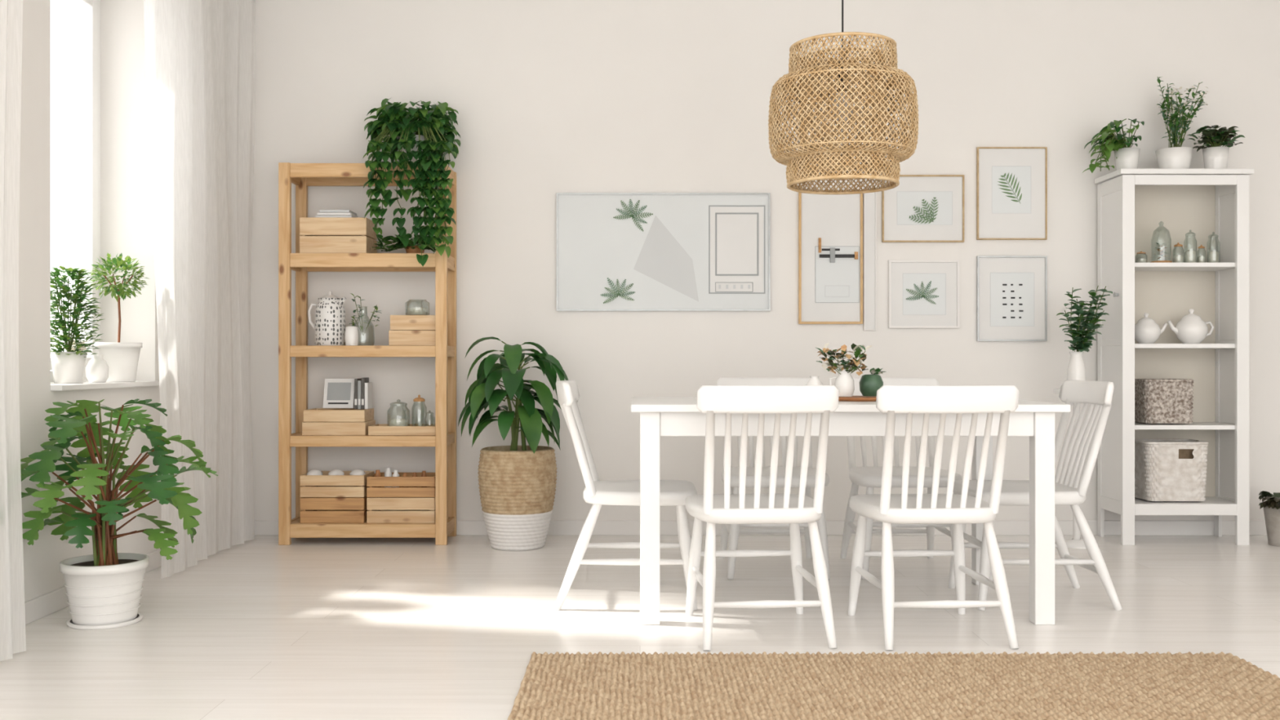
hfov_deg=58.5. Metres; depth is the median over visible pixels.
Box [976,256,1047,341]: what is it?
print
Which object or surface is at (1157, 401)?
wicker box
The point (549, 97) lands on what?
wall
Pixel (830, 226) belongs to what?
poster
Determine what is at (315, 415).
wooden crate
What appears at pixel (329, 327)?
ceramic pitcher
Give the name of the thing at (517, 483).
plant
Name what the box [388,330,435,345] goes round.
wooden crate
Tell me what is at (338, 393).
picture frame
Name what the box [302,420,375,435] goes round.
wooden crate
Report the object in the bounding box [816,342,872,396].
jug
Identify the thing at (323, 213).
book stack
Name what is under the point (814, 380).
bud vase
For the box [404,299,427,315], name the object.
glass jar
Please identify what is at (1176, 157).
potted plant
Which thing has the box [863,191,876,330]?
panel
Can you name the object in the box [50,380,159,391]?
windowsill
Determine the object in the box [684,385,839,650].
dining chair
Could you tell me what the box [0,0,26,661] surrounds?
sheer curtain
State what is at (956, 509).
dining chair
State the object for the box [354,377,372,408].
books
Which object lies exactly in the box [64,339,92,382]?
flower vase
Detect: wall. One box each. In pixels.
[18,0,161,601]
[250,0,1279,520]
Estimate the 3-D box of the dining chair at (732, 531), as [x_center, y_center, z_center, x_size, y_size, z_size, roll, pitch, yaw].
[0.570,0.492,4.943,0.447,0.825,0.527,0,0,0]
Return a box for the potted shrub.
[50,265,103,383]
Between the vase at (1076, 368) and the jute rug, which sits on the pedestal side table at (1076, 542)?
the vase at (1076, 368)
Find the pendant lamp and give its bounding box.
[768,0,918,194]
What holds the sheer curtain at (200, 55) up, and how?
hanging from the curtain rod
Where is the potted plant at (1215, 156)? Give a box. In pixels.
[1186,124,1244,168]
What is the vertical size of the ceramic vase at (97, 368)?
0.110 m
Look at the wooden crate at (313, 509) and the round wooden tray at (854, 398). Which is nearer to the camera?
the round wooden tray at (854, 398)
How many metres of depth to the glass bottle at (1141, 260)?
5.68 m
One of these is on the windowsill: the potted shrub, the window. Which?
the potted shrub
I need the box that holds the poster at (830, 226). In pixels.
[798,190,862,324]
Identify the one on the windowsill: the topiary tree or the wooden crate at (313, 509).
the topiary tree
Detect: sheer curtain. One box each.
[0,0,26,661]
[143,0,255,578]
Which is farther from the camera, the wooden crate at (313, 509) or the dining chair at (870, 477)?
the wooden crate at (313, 509)
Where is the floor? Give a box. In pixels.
[0,535,1279,719]
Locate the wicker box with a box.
[1134,378,1194,423]
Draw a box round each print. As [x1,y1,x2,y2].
[556,192,770,311]
[881,174,964,242]
[888,260,959,328]
[976,146,1047,239]
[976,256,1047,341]
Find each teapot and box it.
[1134,312,1167,343]
[1167,308,1213,343]
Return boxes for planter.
[859,368,884,395]
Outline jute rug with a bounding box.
[507,651,1279,719]
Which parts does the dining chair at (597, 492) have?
rail, leg, leg, seat, leg, leg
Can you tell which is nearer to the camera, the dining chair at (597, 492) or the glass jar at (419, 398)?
the dining chair at (597, 492)
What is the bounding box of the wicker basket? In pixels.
[1134,439,1208,501]
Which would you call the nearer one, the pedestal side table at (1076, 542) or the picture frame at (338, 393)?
the pedestal side table at (1076, 542)
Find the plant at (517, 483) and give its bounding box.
[457,336,568,551]
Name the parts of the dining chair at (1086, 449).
leg, leg, seat, leg, rail, leg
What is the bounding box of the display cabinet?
[1094,168,1253,545]
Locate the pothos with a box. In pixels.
[1083,118,1144,173]
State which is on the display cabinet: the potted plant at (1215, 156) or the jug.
the potted plant at (1215, 156)
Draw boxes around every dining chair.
[553,380,697,610]
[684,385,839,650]
[716,377,830,579]
[840,377,961,579]
[848,385,1019,650]
[948,380,1122,610]
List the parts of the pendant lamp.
cord and bulb, lamp shade, lamp shade, lamp shade, lamp shade, lamp shade, lamp shade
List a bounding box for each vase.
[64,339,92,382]
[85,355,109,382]
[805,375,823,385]
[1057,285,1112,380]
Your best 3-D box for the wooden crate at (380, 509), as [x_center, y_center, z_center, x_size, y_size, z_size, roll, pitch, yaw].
[-1.171,0.737,5.707,0.333,0.124,0.225,0,0,0]
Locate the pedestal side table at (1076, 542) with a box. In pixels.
[1053,388,1098,548]
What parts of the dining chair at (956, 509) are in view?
leg, leg, seat, rail, leg, leg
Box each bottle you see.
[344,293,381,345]
[1136,251,1146,262]
[1173,242,1182,262]
[1184,231,1195,262]
[1197,244,1204,262]
[1207,235,1218,262]
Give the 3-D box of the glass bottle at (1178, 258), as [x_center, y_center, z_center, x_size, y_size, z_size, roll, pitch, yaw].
[2.685,-0.532,5.700,0.052,0.108,0.052,0,0,0]
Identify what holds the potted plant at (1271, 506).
on the floor
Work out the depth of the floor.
3.94 m
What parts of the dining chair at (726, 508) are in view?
leg, leg, seat, rail, leg, leg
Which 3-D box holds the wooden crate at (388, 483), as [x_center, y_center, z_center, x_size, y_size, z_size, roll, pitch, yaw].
[-1.171,0.604,5.707,0.333,0.137,0.225,0,0,0]
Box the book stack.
[315,209,358,217]
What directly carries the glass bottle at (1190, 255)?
in the display cabinet
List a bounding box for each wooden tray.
[368,423,435,435]
[838,395,876,401]
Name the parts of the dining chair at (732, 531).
leg, leg, rail, seat, leg, leg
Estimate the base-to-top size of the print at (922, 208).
0.344 m
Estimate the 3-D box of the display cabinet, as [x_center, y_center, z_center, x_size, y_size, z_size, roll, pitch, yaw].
[2.651,-0.014,5.699,0.652,1.828,0.322,0,0,0]
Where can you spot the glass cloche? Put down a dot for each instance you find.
(1157, 249)
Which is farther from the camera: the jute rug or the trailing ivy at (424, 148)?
the trailing ivy at (424, 148)
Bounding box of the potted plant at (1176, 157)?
[1155,76,1208,168]
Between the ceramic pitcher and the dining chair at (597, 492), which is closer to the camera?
the dining chair at (597, 492)
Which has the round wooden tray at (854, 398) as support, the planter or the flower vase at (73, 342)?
the planter
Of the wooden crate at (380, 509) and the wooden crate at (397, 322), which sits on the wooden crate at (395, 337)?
the wooden crate at (397, 322)
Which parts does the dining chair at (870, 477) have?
leg, leg, rail, seat, leg, leg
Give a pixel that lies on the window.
(90, 9)
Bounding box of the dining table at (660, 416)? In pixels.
[631,396,1070,624]
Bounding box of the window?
[50,0,100,382]
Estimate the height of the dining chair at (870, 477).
0.825 m
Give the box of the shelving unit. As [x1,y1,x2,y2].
[278,162,456,545]
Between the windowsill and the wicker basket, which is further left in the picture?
the windowsill
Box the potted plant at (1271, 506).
[1257,490,1279,546]
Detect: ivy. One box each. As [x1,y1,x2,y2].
[363,97,460,266]
[372,233,435,253]
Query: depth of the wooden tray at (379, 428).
5.59 m
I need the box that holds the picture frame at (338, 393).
[323,378,354,408]
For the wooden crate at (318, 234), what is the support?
on the shelving unit
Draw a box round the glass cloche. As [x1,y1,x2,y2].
[1150,221,1172,262]
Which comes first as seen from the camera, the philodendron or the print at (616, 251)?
the philodendron
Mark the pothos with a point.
(1126, 157)
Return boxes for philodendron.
[20,398,217,630]
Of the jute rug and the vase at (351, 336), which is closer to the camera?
the jute rug
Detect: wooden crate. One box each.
[299,217,377,253]
[300,469,374,497]
[300,496,367,523]
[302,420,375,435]
[303,408,373,422]
[366,466,435,497]
[366,497,435,523]
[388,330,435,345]
[390,315,435,330]
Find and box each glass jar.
[386,401,409,426]
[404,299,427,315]
[413,394,426,405]
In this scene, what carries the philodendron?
on the floor
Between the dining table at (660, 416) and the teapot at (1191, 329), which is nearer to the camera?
the dining table at (660, 416)
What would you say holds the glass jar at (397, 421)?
on the wooden tray at (379, 428)
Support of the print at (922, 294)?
attached to the wall at (549, 97)
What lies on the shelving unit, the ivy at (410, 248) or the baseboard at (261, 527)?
the ivy at (410, 248)
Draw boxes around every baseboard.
[24,549,161,624]
[253,520,1266,535]
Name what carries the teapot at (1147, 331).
in the display cabinet
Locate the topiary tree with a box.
[87,253,150,382]
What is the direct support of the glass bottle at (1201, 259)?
in the display cabinet
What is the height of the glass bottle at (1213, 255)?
0.162 m
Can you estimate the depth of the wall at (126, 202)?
4.68 m
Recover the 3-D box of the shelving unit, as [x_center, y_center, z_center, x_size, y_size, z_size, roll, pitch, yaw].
[-1.349,-0.030,5.707,0.818,1.860,0.305,0,0,0]
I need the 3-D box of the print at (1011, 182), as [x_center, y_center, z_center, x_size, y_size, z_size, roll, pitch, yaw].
[1.910,-0.855,5.870,0.357,0.475,0.019,0,0,0]
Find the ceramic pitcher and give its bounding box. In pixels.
[307,290,346,345]
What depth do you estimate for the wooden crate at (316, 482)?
5.59 m
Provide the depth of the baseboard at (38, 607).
4.05 m
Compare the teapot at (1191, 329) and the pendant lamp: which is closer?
the pendant lamp
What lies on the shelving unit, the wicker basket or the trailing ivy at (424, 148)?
the trailing ivy at (424, 148)
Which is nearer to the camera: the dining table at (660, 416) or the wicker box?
the dining table at (660, 416)
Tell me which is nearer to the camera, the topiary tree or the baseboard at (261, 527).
the topiary tree
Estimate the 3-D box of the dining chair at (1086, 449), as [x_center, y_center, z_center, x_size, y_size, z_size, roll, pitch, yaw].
[1.478,0.492,4.315,0.527,0.825,0.447,0,0,0]

